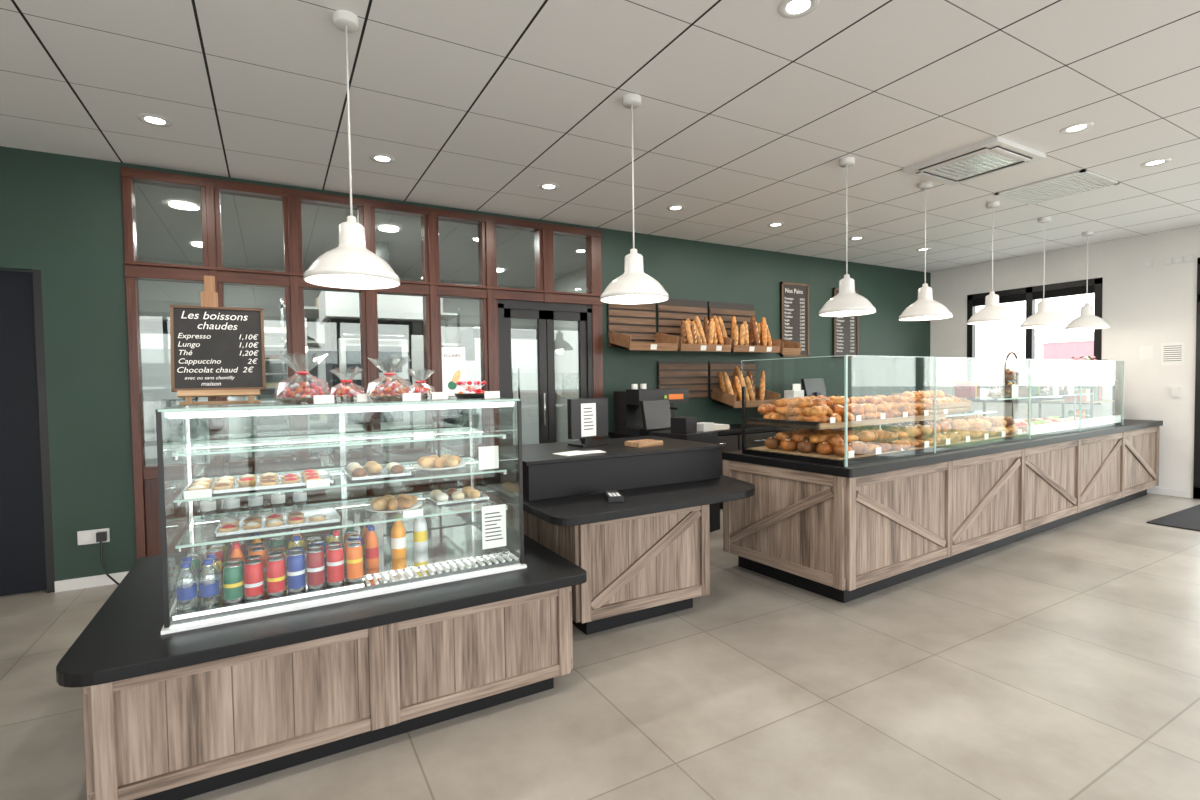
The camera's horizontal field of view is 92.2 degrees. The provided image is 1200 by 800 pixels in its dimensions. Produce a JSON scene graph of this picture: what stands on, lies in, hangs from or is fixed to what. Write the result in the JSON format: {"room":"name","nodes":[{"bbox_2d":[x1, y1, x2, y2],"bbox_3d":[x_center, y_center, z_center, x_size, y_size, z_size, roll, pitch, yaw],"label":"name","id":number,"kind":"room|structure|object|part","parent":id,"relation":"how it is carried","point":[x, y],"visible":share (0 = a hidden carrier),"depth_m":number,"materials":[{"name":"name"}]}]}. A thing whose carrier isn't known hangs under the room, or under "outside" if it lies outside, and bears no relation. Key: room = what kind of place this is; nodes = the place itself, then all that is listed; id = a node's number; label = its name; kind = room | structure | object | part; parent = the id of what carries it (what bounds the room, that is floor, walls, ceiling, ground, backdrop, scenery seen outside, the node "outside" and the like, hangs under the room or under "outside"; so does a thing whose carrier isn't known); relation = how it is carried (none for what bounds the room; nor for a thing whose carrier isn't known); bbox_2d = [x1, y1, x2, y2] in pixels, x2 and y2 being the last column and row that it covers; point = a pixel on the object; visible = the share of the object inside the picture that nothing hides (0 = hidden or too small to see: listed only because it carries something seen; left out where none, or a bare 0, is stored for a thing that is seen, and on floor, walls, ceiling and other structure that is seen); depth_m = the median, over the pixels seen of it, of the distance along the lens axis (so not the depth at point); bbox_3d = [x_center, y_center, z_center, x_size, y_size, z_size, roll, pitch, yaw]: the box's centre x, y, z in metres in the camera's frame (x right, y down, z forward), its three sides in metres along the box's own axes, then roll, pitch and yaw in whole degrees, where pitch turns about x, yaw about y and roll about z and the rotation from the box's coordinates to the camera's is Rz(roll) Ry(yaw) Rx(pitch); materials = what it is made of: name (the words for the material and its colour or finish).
{"room":"food shop","nodes":[
{"label":"food shop","id":0,"kind":"room"},
{"bbox_2d":[169,201,503,271],"bbox_3d":[-2.378,-1.644,6.143,3.380,0.018,1.680,-2,2,-29],"label":"ceiling light panel","id":1,"kind":"object","parent":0,"point":[175,204],"depth_m":5.40,"materials":[{"name":"white"}]},
{"bbox_2d":[137,258,585,457],"bbox_3d":[-2.469,-0.266,6.383,5.400,2.789,3.450,-2,2,-29],"label":"wall","id":2,"kind":"structure","parent":0,"point":[156,298],"depth_m":7.52,"materials":[{"name":"white paint"}]},
{"bbox_2d":[0,146,930,580],"bbox_3d":[-0.188,-0.274,5.611,11.609,2.789,0.140,-2,2,-29],"label":"wall","id":3,"kind":"structure","parent":0,"point":[61,216],"depth_m":3.83,"materials":[{"name":"green paint"}]},
{"bbox_2d":[0,269,54,595],"bbox_3d":[-3.919,0.217,3.487,0.900,2.050,0.100,-2,2,-29],"label":"door","id":4,"kind":"structure","parent":3,"relation":"in","point":[26,526],"depth_m":3.64,"materials":[{"name":"black"}]},
{"bbox_2d":[54,571,128,592],"bbox_3d":[0.652,1.061,6.031,9.509,0.070,0.012,-2,2,-29],"label":"baseboard","id":5,"kind":"structure","parent":3,"relation":"attached to","point":[99,580],"depth_m":3.77,"materials":[{"name":"white plastic"}]},
{"bbox_2d":[77,528,119,584],"bbox_3d":[-2.990,1.032,3.766,0.788,0.373,0.095,-1,2,3],"label":"wall outlet","id":6,"kind":"object","parent":3,"relation":"attached to","point":[100,536],"visible":0.94,"depth_m":3.76,"materials":[{"name":"white plastic"}]},
{"bbox_2d":[120,167,603,560],"bbox_3d":[-1.570,-0.208,4.767,3.630,2.750,0.150,-2,2,-29],"label":"window","id":7,"kind":"structure","parent":3,"relation":"in","point":[145,478],"depth_m":4.44,"materials":[{"name":"brown wood"}]},
{"bbox_2d":[134,183,585,286],"bbox_3d":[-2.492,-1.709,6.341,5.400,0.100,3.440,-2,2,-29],"label":"transom windows","id":8,"kind":"structure","parent":7,"relation":"attached to","point":[252,228],"depth_m":5.91,"materials":[{"name":"glass"}]},
{"bbox_2d":[498,299,593,523],"bbox_3d":[-0.495,0.115,5.383,0.970,2.035,0.130,-2,2,-29],"label":"door","id":9,"kind":"structure","parent":7,"relation":"attached to","point":[545,314],"depth_m":5.35,"materials":[{"name":"black metal"}]},
{"bbox_2d":[607,298,800,407],"bbox_3d":[1.157,-0.490,6.045,2.250,1.147,0.416,-2,2,-29],"label":"wall rack","id":10,"kind":"object","parent":3,"relation":"attached to","point":[629,326],"visible":0.73,"depth_m":6.04,"materials":[{"name":"brown wood"}]},
{"bbox_2d":[681,316,723,344],"bbox_3d":[1.054,-0.700,5.931,0.544,0.342,0.227,-2,2,-29],"label":"baguettes","id":11,"kind":"object","parent":10,"relation":"in","point":[692,332],"visible":0.92,"depth_m":5.86,"materials":[{"name":"brown food"}]},
{"bbox_2d":[650,344,771,351],"bbox_3d":[1.160,-0.523,5.815,1.570,0.050,0.013,-2,2,-29],"label":"labels","id":12,"kind":"object","parent":10,"relation":"attached to","point":[653,346],"visible":1,"depth_m":5.83,"materials":[{"name":"white paper"}]},
{"bbox_2d":[718,366,764,400],"bbox_3d":[1.543,-0.165,6.225,0.576,0.397,0.230,-2,2,-29],"label":"baguettes","id":13,"kind":"object","parent":10,"relation":"in","point":[738,381],"visible":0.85,"depth_m":6.15,"materials":[{"name":"brown food"}]},
{"bbox_2d":[717,316,771,345],"bbox_3d":[1.587,-0.731,6.229,0.666,0.365,0.235,-2,2,-29],"label":"baguettes","id":14,"kind":"object","parent":10,"relation":"in","point":[759,333],"visible":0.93,"depth_m":6.20,"materials":[{"name":"brown food"}]},
{"bbox_2d":[780,282,808,356],"bbox_3d":[2.339,-0.959,6.926,0.460,0.880,0.027,-2,2,-29],"label":"menu board","id":15,"kind":"object","parent":3,"relation":"attached to","point":[794,322],"visible":0.91,"depth_m":6.92,"materials":[{"name":"grey"}]},
{"bbox_2d":[785,288,802,293],"bbox_3d":[2.321,-1.303,6.902,0.294,0.052,0.001,-2,2,-29],"label":"lettering","id":16,"kind":"object","parent":15,"relation":"attached to","point":[798,292],"visible":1,"depth_m":6.91,"materials":[{"name":"white paint"}]},
{"bbox_2d":[833,288,858,357],"bbox_3d":[3.144,-0.980,7.381,0.470,0.870,0.027,-2,2,-29],"label":"menu board","id":17,"kind":"object","parent":3,"relation":"attached to","point":[845,330],"visible":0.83,"depth_m":7.38,"materials":[{"name":"grey"}]},
{"bbox_2d":[0,0,1199,272],"bbox_3d":[1.650,-1.640,2.281,11.609,0.100,7.710,-2,2,-29],"label":"ceiling","id":18,"kind":"structure","parent":0,"point":[746,117],"depth_m":3.11,"materials":[{"name":"tile"}]},
{"bbox_2d":[137,113,172,126],"bbox_3d":[-2.478,-1.556,3.215,0.160,0.005,0.160,-2,2,-29],"label":"recessed light","id":19,"kind":"object","parent":18,"relation":"in","point":[155,120],"visible":1,"depth_m":3.21,"materials":[{"name":"white plastic"}]},
{"bbox_2d":[304,10,399,288],"bbox_3d":[-1.024,-1.019,2.362,0.366,1.069,0.366,-2,2,-29],"label":"pendant lamp","id":20,"kind":"object","parent":18,"relation":"hanging from","point":[350,265],"visible":1,"depth_m":2.33,"materials":[{"name":"white metal"}]},
{"bbox_3d":[-1.017,-0.539,2.377,0.067,0.084,0.065,-2,2,-29],"label":"bulb","id":21,"kind":"part","parent":20,"relation":"part of","materials":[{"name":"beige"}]},
{"bbox_2d":[370,154,394,162],"bbox_3d":[-1.434,-1.590,3.806,0.160,0.005,0.160,-2,2,-29],"label":"recessed light","id":22,"kind":"object","parent":18,"relation":"in","point":[380,158],"visible":1,"depth_m":3.80,"materials":[{"name":"white plastic"}]},
{"bbox_2d":[538,183,558,189],"bbox_3d":[-0.390,-1.624,4.396,0.160,0.005,0.160,-2,2,-29],"label":"recessed light","id":23,"kind":"object","parent":18,"relation":"in","point":[545,186],"visible":1,"depth_m":4.39,"materials":[{"name":"white plastic"}]},
{"bbox_2d":[600,93,668,303],"bbox_3d":[0.176,-1.063,3.063,0.366,1.059,0.366,-2,2,-29],"label":"pendant lamp","id":24,"kind":"object","parent":18,"relation":"hanging from","point":[634,286],"visible":1,"depth_m":3.02,"materials":[{"name":"white metal"}]},
{"bbox_2d":[667,205,684,210],"bbox_3d":[0.655,-1.658,4.987,0.160,0.005,0.160,-2,2,-29],"label":"recessed light","id":25,"kind":"object","parent":18,"relation":"in","point":[672,207],"visible":1,"depth_m":4.97,"materials":[{"name":"white plastic"}]},
{"bbox_2d":[767,222,783,226],"bbox_3d":[1.699,-1.692,5.577,0.160,0.005,0.160,-2,2,-29],"label":"recessed light","id":26,"kind":"object","parent":18,"relation":"in","point":[776,224],"visible":1,"depth_m":5.57,"materials":[{"name":"white plastic"}]},
{"bbox_2d":[777,0,819,18],"bbox_3d":[0.793,-1.575,2.308,0.160,0.005,0.160,-2,2,-29],"label":"recessed light","id":27,"kind":"object","parent":18,"relation":"in","point":[790,9],"visible":1,"depth_m":2.32,"materials":[{"name":"white plastic"}]},
{"bbox_2d":[819,157,875,316],"bbox_3d":[1.696,-1.119,3.968,0.366,1.049,0.366,-2,2,-29],"label":"pendant lamp","id":28,"kind":"object","parent":18,"relation":"hanging from","point":[846,302],"visible":1,"depth_m":3.92,"materials":[{"name":"white metal"}]},
{"bbox_2d":[849,236,864,239],"bbox_3d":[2.743,-1.726,6.167,0.160,0.005,0.160,-2,2,-29],"label":"recessed light","id":29,"kind":"object","parent":18,"relation":"in","point":[857,237],"visible":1,"depth_m":6.17,"materials":[{"name":"white plastic"}]},
{"bbox_2d":[916,248,930,250],"bbox_3d":[3.787,-1.760,6.758,0.160,0.005,0.160,-2,2,-29],"label":"recessed light","id":30,"kind":"object","parent":18,"relation":"in","point":[921,249],"visible":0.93,"depth_m":6.75,"materials":[{"name":"white plastic"}]},
{"bbox_2d":[899,181,952,320],"bbox_3d":[2.517,-1.152,4.467,0.366,1.039,0.366,-2,2,-29],"label":"pendant lamp","id":31,"kind":"object","parent":18,"relation":"hanging from","point":[925,307],"visible":1,"depth_m":4.43,"materials":[{"name":"white metal"}]},
{"bbox_2d":[903,136,1045,185],"bbox_3d":[2.588,-1.638,4.013,0.620,0.042,0.620,-2,2,-29],"label":"air conditioning unit","id":32,"kind":"object","parent":18,"relation":"attached to","point":[996,154],"visible":1,"depth_m":3.94,"materials":[{"name":"white plastic"}]},
{"bbox_2d":[967,201,1017,324],"bbox_3d":[3.398,-1.187,4.999,0.366,1.029,0.366,-2,2,-29],"label":"pendant lamp","id":33,"kind":"object","parent":18,"relation":"hanging from","point":[992,313],"visible":1,"depth_m":4.96,"materials":[{"name":"white metal"}]},
{"bbox_2d":[1020,217,1067,327],"bbox_3d":[4.236,-1.216,5.508,0.366,1.029,0.366,-2,2,-29],"label":"pendant lamp","id":34,"kind":"object","parent":18,"relation":"hanging from","point":[1043,318],"visible":1,"depth_m":5.47,"materials":[{"name":"white metal"}]},
{"bbox_2d":[995,169,1119,204],"bbox_3d":[3.632,-1.685,4.603,0.600,0.015,0.600,-2,2,-29],"label":"ceiling vent","id":35,"kind":"object","parent":18,"relation":"in","point":[1081,181],"visible":1,"depth_m":4.57,"materials":[{"name":"white metal"}]},
{"bbox_2d":[1060,122,1093,133],"bbox_3d":[2.881,-1.643,3.489,0.160,0.005,0.160,-2,2,-29],"label":"recessed light","id":36,"kind":"object","parent":18,"relation":"in","point":[1078,127],"visible":1,"depth_m":3.48,"materials":[{"name":"white plastic"}]},
{"bbox_2d":[1064,231,1109,329],"bbox_3d":[5.116,-1.256,6.062,0.366,1.009,0.366,-2,2,-29],"label":"pendant lamp","id":37,"kind":"object","parent":18,"relation":"hanging from","point":[1086,320],"visible":1,"depth_m":6.02,"materials":[{"name":"white metal"}]},
{"bbox_2d":[1140,158,1170,166],"bbox_3d":[3.925,-1.677,4.079,0.160,0.005,0.160,-2,2,-29],"label":"recessed light","id":38,"kind":"object","parent":18,"relation":"in","point":[1155,162],"visible":1,"depth_m":4.08,"materials":[{"name":"white plastic"}]},
{"bbox_2d":[0,493,1199,799],"bbox_3d":[1.692,1.228,2.372,11.609,0.060,7.710,-2,2,-29],"label":"floor","id":39,"kind":"structure","parent":0,"point":[1062,662],"depth_m":2.34,"materials":[{"name":"tile"}]},
{"bbox_2d":[56,514,586,799],"bbox_3d":[-1.101,0.981,2.572,1.700,0.500,1.320,-2,2,-29],"label":"counter","id":40,"kind":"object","parent":39,"relation":"on","point":[182,715],"depth_m":1.97,"materials":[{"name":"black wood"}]},
{"bbox_2d":[156,397,526,634],"bbox_3d":[-1.052,0.368,2.482,1.266,0.730,0.736,-2,2,-29],"label":"refrigerated display case","id":41,"kind":"object","parent":40,"relation":"on","point":[452,554],"visible":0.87,"depth_m":2.37,"materials":[{"name":"white"}]},
{"bbox_2d":[170,275,265,405],"bbox_3d":[-1.466,-0.232,2.224,0.300,0.496,0.145,-2,2,-29],"label":"chalkboard menu","id":42,"kind":"object","parent":41,"relation":"on","point":[216,351],"visible":1,"depth_m":2.20,"materials":[{"name":"brown wood"}]},
{"bbox_2d":[200,489,306,518],"bbox_3d":[-1.491,0.419,2.499,0.395,0.145,0.055,-2,2,-29],"label":"cups","id":43,"kind":"object","parent":41,"relation":"in","point":[230,503],"visible":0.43,"depth_m":2.48,"materials":[{"name":"white paper"}]},
{"bbox_2d":[176,519,378,611],"bbox_3d":[-1.206,0.614,2.227,0.672,0.170,0.338,-2,2,-29],"label":"drink bottle","id":44,"kind":"object","parent":41,"relation":"in","point":[240,576],"visible":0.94,"depth_m":2.12,"materials":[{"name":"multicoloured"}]},
{"bbox_2d":[276,353,333,403],"bbox_3d":[-1.143,-0.084,2.219,0.202,0.196,0.210,-2,2,-29],"label":"basket","id":45,"kind":"object","parent":41,"relation":"on","point":[306,395],"visible":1,"depth_m":2.18,"materials":[{"name":"plastic"}]},
{"bbox_2d":[182,461,489,537],"bbox_3d":[-1.061,0.383,2.489,1.160,0.204,0.400,-2,2,-29],"label":"tray","id":46,"kind":"object","parent":41,"relation":"in","point":[223,485],"visible":0.99,"depth_m":2.31,"materials":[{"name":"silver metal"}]},
{"bbox_2d":[331,367,371,401],"bbox_3d":[-1.035,-0.067,2.395,0.170,0.147,0.150,-2,2,-29],"label":"basket","id":47,"kind":"object","parent":41,"relation":"on","point":[340,395],"visible":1,"depth_m":2.36,"materials":[{"name":"wicker"}]},
{"bbox_2d":[370,357,420,401],"bbox_3d":[-0.862,-0.088,2.379,0.193,0.185,0.193,-2,2,-29],"label":"basket","id":48,"kind":"object","parent":41,"relation":"on","point":[395,391],"visible":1,"depth_m":2.34,"materials":[{"name":"food"}]},
{"bbox_2d":[391,515,405,558],"bbox_3d":[-0.875,0.593,2.507,0.063,0.185,0.063,-2,2,-29],"label":"juice bottle","id":49,"kind":"object","parent":41,"relation":"in","point":[398,532],"visible":0.84,"depth_m":2.48,"materials":[{"name":"orange plastic"}]},
{"bbox_2d":[370,512,427,551],"bbox_3d":[-0.932,0.589,2.658,0.319,0.185,0.063,0,2,22],"label":"milk bottle","id":50,"kind":"object","parent":41,"relation":"in","point":[420,538],"visible":0.61,"depth_m":2.59,"materials":[{"name":"white plastic"}]},
{"bbox_2d":[365,455,465,512],"bbox_3d":[-0.826,0.370,2.610,0.450,0.216,0.239,-2,2,-35],"label":"sandwich plate","id":51,"kind":"object","parent":41,"relation":"in","point":[388,503],"visible":1,"depth_m":2.57,"materials":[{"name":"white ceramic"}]},
{"bbox_2d":[409,371,447,399],"bbox_3d":[-0.776,-0.071,2.564,0.164,0.137,0.139,-2,2,-29],"label":"basket","id":52,"kind":"object","parent":41,"relation":"on","point":[426,393],"visible":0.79,"depth_m":2.53,"materials":[{"name":"plastic"}]},
{"bbox_2d":[442,347,465,396],"bbox_3d":[-0.711,-0.136,2.816,0.120,0.247,0.064,-1,2,-17],"label":"sign","id":53,"kind":"object","parent":41,"relation":"on","point":[453,358],"visible":0.98,"depth_m":2.83,"materials":[{"name":"white paper"}]},
{"bbox_2d":[454,381,499,398],"bbox_3d":[-0.568,-0.047,2.597,0.150,0.081,0.191,-3,3,-43],"label":"tray","id":54,"kind":"object","parent":41,"relation":"on","point":[470,392],"visible":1,"depth_m":2.56,"materials":[{"name":"food"}]},
{"bbox_2d":[476,436,754,634],"bbox_3d":[0.138,0.739,3.477,1.420,0.890,1.216,-2,2,-29],"label":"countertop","id":55,"kind":"structure","parent":39,"relation":"on","point":[646,555],"depth_m":3.11,"materials":[{"name":"brown wood"}]},
{"bbox_2d":[553,450,604,455],"bbox_3d":[-0.114,0.301,3.308,0.295,0.004,0.161,-2,2,-34],"label":"paper pad","id":56,"kind":"object","parent":55,"relation":"on","point":[570,453],"visible":1,"depth_m":3.29,"materials":[{"name":"white paper"}]},
{"bbox_2d":[567,398,607,446],"bbox_3d":[-0.081,0.140,3.704,0.300,0.300,0.160,-2,2,-39],"label":"display","id":57,"kind":"object","parent":55,"relation":"on","point":[587,417],"visible":1,"depth_m":3.67,"materials":[{"name":"black plastic"}]},
{"bbox_2d":[587,490,623,502],"bbox_3d":[0.047,0.502,3.043,0.146,0.033,0.245,-2,2,-29],"label":"card terminal","id":58,"kind":"object","parent":55,"relation":"on","point":[610,496],"visible":1,"depth_m":2.96,"materials":[{"name":"black plastic"}]},
{"bbox_2d":[624,439,662,447],"bbox_3d":[0.276,0.272,3.634,0.200,0.030,0.140,-2,2,-35],"label":"tray","id":59,"kind":"object","parent":55,"relation":"on","point":[645,442],"visible":1,"depth_m":3.59,"materials":[{"name":"brown wood"}]},
{"bbox_2d":[709,503,719,531],"label":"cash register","id":60,"kind":"object","parent":55,"relation":"on","point":[714,509],"depth_m":4.95,"materials":[{"name":"black"}]},
{"bbox_2d":[608,423,849,508],"bbox_3d":[2.291,0.653,6.606,4.750,0.800,0.570,-2,2,-29],"label":"countertop","id":61,"kind":"structure","parent":39,"relation":"on","point":[756,435],"depth_m":5.81,"materials":[{"name":"black"}]},
{"bbox_2d":[614,384,687,435],"bbox_3d":[0.498,0.078,5.525,0.560,0.470,0.480,-2,2,-29],"label":"coffee machine","id":62,"kind":"object","parent":61,"relation":"on","point":[627,410],"visible":0.64,"depth_m":5.42,"materials":[{"name":"black plastic"}]},
{"bbox_2d":[640,399,719,443],"label":"cash register","id":63,"kind":"object","parent":61,"relation":"on","point":[655,414],"depth_m":4.92,"materials":[{"name":"black plastic"}]},
{"bbox_2d":[714,423,729,429],"bbox_3d":[1.096,0.273,5.800,0.378,0.047,0.200,-2,2,-29],"label":"bags","id":64,"kind":"object","parent":61,"relation":"on","point":[716,426],"visible":0.43,"depth_m":5.76,"materials":[{"name":"white paper"}]},
{"bbox_3d":[2.366,0.132,6.596,0.840,0.240,0.460,-2,2,-29],"label":"bread slicer","id":65,"kind":"object","parent":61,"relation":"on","visible":0},
{"bbox_2d":[801,378,829,396],"bbox_3d":[2.496,-0.120,6.602,0.400,0.258,0.193,-2,2,-37],"label":"cash register","id":66,"kind":"object","parent":65,"relation":"on","point":[815,387],"visible":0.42,"depth_m":6.60,"materials":[{"name":"black plastic"}]},
{"bbox_2d":[722,417,1162,602],"bbox_3d":[3.389,0.687,5.039,5.420,0.800,0.980,-2,2,-33],"label":"counter","id":67,"kind":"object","parent":39,"relation":"on","point":[843,534],"depth_m":3.77,"materials":[{"name":"brown wood"}]},
{"bbox_2d":[742,355,1123,466],"bbox_3d":[3.013,-0.010,4.733,4.402,0.624,0.782,-2,2,-33],"label":"display case","id":68,"kind":"object","parent":67,"relation":"on","point":[1033,431],"visible":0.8,"depth_m":3.86,"materials":[{"name":"clear glass"}]},
{"bbox_2d":[758,395,936,422],"bbox_3d":[1.727,0.051,3.978,1.408,0.179,0.527,-2,2,-33],"label":"croissants","id":69,"kind":"object","parent":68,"relation":"in","point":[821,408],"visible":0.93,"depth_m":3.71,"materials":[{"name":"brown food"}]},
{"bbox_2d":[764,421,960,456],"bbox_3d":[1.799,0.242,3.924,1.355,0.152,0.692,-2,2,-29],"label":"loaves","id":70,"kind":"object","parent":68,"relation":"in","point":[861,439],"visible":0.86,"depth_m":3.66,"materials":[{"name":"beige food"}]},
{"bbox_2d":[892,390,971,413],"bbox_3d":[2.637,0.012,4.599,0.600,0.178,0.332,-2,2,-33],"label":"bread loaves","id":71,"kind":"object","parent":68,"relation":"in","point":[953,404],"visible":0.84,"depth_m":4.55,"materials":[{"name":"brown food"}]},
{"bbox_2d":[912,414,1017,439],"bbox_3d":[2.784,0.202,4.532,0.844,0.154,0.612,-2,2,-29],"label":"bread loaves","id":72,"kind":"object","parent":68,"relation":"in","point":[965,426],"visible":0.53,"depth_m":4.32,"materials":[{"name":"beige food"}]},
{"bbox_2d":[955,376,1046,397],"bbox_3d":[3.944,-0.138,5.601,1.672,0.182,0.161,-2,2,-32],"label":"gift box","id":73,"kind":"object","parent":68,"relation":"in","point":[967,389],"visible":0.42,"depth_m":5.17,"materials":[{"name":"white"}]},
{"bbox_2d":[992,352,1032,396],"bbox_3d":[3.788,-0.240,5.311,0.317,0.409,0.310,-2,2,-29],"label":"gift basket","id":74,"kind":"object","parent":68,"relation":"in","point":[1018,376],"visible":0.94,"depth_m":5.23,"materials":[{"name":"white paper"}]},
{"bbox_2d":[986,375,1069,397],"bbox_3d":[3.977,-0.138,5.301,1.804,0.195,0.130,-2,2,-34],"label":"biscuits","id":75,"kind":"object","parent":68,"relation":"in","point":[994,390],"visible":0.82,"depth_m":5.35,"materials":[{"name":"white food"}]},
{"bbox_2d":[1014,416,1079,432],"bbox_3d":[4.023,0.213,5.293,1.774,0.042,0.424,-2,2,-33],"label":"cake selection","id":76,"kind":"object","parent":68,"relation":"in","point":[1020,424],"visible":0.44,"depth_m":5.44,"materials":[{"name":"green food"}]},
{"bbox_2d":[1038,379,1117,418],"bbox_3d":[5.204,-0.002,6.303,0.680,0.445,0.510,-2,2,-33],"label":"display stand","id":77,"kind":"object","parent":67,"relation":"on","point":[1096,397],"visible":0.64,"depth_m":6.20,"materials":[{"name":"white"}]},
{"bbox_2d":[1069,356,1106,378],"bbox_3d":[5.263,-0.350,6.210,0.310,0.254,0.288,-2,2,-29],"label":"potted flowers","id":78,"kind":"object","parent":77,"relation":"on","point":[1088,366],"visible":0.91,"depth_m":6.18,"materials":[{"name":"white plant"}]},
{"bbox_2d":[1146,505,1199,531],"bbox_3d":[5.581,1.052,4.967,1.420,0.012,0.900,-2,2,-29],"label":"floor mat","id":79,"kind":"object","parent":39,"relation":"on","point":[1189,518],"visible":1,"depth_m":5.05,"materials":[{"name":"black"}]},
{"bbox_2d":[784,384,803,398],"bbox_3d":[2.133,-0.077,6.344,0.160,0.200,0.140,-2,2,-29],"label":"receipt printer","id":80,"kind":"object","parent":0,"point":[796,392],"visible":0.79,"depth_m":6.30,"materials":[{"name":"white plastic"}]},
{"bbox_2d":[930,226,1199,497],"bbox_3d":[6.694,-0.357,5.080,0.150,2.789,7.560,-2,2,-29],"label":"wall","id":81,"kind":"structure","parent":0,"point":[1155,305],"depth_m":6.39,"materials":[{"name":"white paint"}]},
{"bbox_2d":[967,277,1102,404],"bbox_3d":[5.402,-0.688,7.255,0.080,1.450,1.470,-2,2,-29],"label":"window","id":82,"kind":"structure","parent":81,"relation":"in","point":[1095,285],"depth_m":7.21,"materials":[{"name":"black"}]},
{"bbox_2d":[1144,260,1152,267],"bbox_3d":[5.916,-1.462,6.223,0.016,0.070,0.066,-2,2,-29],"label":"wall switches","id":83,"kind":"object","parent":81,"relation":"attached to","point":[1147,264],"depth_m":6.22,"materials":[{"name":"white plastic"}]},
{"bbox_2d":[1139,342,1184,396],"bbox_3d":[5.981,-0.322,6.160,0.030,0.570,0.360,-2,2,-29],"label":"notices","id":84,"kind":"object","parent":81,"relation":"attached to","point":[1171,353],"visible":1,"depth_m":6.10,"materials":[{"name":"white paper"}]},
{"bbox_2d":[1147,487,1190,497],"bbox_3d":[5.460,0.955,7.172,0.012,0.070,2.720,-2,2,-29],"label":"baseboard","id":85,"kind":"structure","parent":81,"relation":"attached to","point":[1155,490],"depth_m":6.12,"materials":[{"name":"white plastic"}]},
{"bbox_2d":[1164,255,1193,264],"bbox_3d":[6.034,-1.457,6.015,0.016,0.071,0.222,-2,2,-29],"label":"wall switches","id":86,"kind":"object","parent":81,"relation":"attached to","point":[1169,261],"depth_m":6.01,"materials":[{"name":"white plastic"}]},
{"bbox_2d":[1193,258,1199,498],"bbox_3d":[7.227,-0.171,4.002,0.154,2.470,4.450,-2,2,-29],"label":"door","id":87,"kind":"structure","parent":81,"relation":"in","point":[1196,477],"depth_m":5.92,"materials":[{"name":"black"}]},
{"bbox_3d":[-2.451,1.158,6.433,5.400,0.060,3.440,-2,2,-29],"label":"floor","id":88,"kind":"structure","parent":0,"visible":0},
{"bbox_2d":[143,394,208,462],"bbox_3d":[-3.816,0.576,4.749,1.000,1.250,0.600,-2,2,-29],"label":"work table","id":89,"kind":"object","parent":88,"relation":"on","point":[174,430],"visible":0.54,"depth_m":4.77,"materials":[{"name":"grey"}]},
{"bbox_2d":[140,319,260,465],"bbox_3d":[-4.448,0.159,6.352,1.200,2.000,0.772,-2,2,-29],"label":"refrigerator","id":90,"kind":"object","parent":88,"relation":"on","point":[155,333],"visible":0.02,"depth_m":5.93,"materials":[{"name":"grey"}]},
{"bbox_2d":[239,318,310,459],"bbox_3d":[-2.946,0.222,5.247,0.580,1.900,0.580,-2,2,-29],"label":"trolley","id":91,"kind":"object","parent":88,"relation":"on","point":[268,331],"visible":0.07,"depth_m":5.09,"materials":[{"name":"silver metal"}]},
{"bbox_2d":[280,297,459,456],"bbox_3d":[-2.907,-0.155,7.448,2.080,2.512,0.630,-2,2,-29],"label":"shelf rack","id":92,"kind":"object","parent":88,"relation":"on","point":[308,310],"visible":0.16,"depth_m":6.95,"materials":[{"name":"grey"}]},
{"bbox_2d":[318,241,425,453],"bbox_3d":[-2.352,-0.258,6.076,1.000,2.789,0.900,-2,2,-29],"label":"oven","id":93,"kind":"object","parent":88,"relation":"on","point":[400,317],"visible":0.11,"depth_m":5.76,"materials":[{"name":"silver metal"}]},
{"bbox_2d":[442,361,479,445],"bbox_3d":[-1.632,0.333,6.665,0.500,1.550,0.610,-2,2,-29],"label":"mixer","id":94,"kind":"object","parent":88,"relation":"on","point":[457,417],"visible":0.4,"depth_m":6.43,"materials":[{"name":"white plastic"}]},
{"bbox_2d":[460,327,538,444],"bbox_3d":[-1.350,0.025,8.333,1.150,2.050,0.772,-2,2,-29],"label":"refrigerator","id":95,"kind":"object","parent":88,"relation":"on","point":[524,356],"visible":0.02,"depth_m":8.09,"materials":[{"name":"grey"}]},
{"label":"outside","id":96,"kind":"structure","parent":0,"visible":0},
{"bbox_3d":[13.074,1.081,7.428,150.000,0.180,180.000,-2,2,-29],"label":"ground","id":97,"kind":"structure","parent":96,"visible":0},
{"bbox_2d":[975,374,1001,396],"bbox_3d":[13.268,-0.129,19.205,1.800,1.480,4.250,-2,2,-24],"label":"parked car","id":98,"kind":"object","parent":97,"relation":"on","point":[983,379],"visible":0.02,"depth_m":18.82,"materials":[{"name":"white"}]},
{"bbox_2d":[975,332,1093,373],"bbox_3d":[27.608,-1.852,36.279,16.150,3.420,20.000,-2,2,-29],"label":"warehouse building","id":99,"kind":"structure","parent":97,"relation":"on","point":[1063,347],"depth_m":29.29,"materials":[{"name":"white"}]},
{"bbox_2d":[984,373,1089,397],"bbox_3d":[13.004,-0.010,15.610,1.800,1.480,4.250,-1,2,-19],"label":"parked car","id":100,"kind":"object","parent":97,"relation":"on","point":[1045,376],"visible":0.02,"depth_m":15.34,"materials":[{"name":"white"}]}
]}

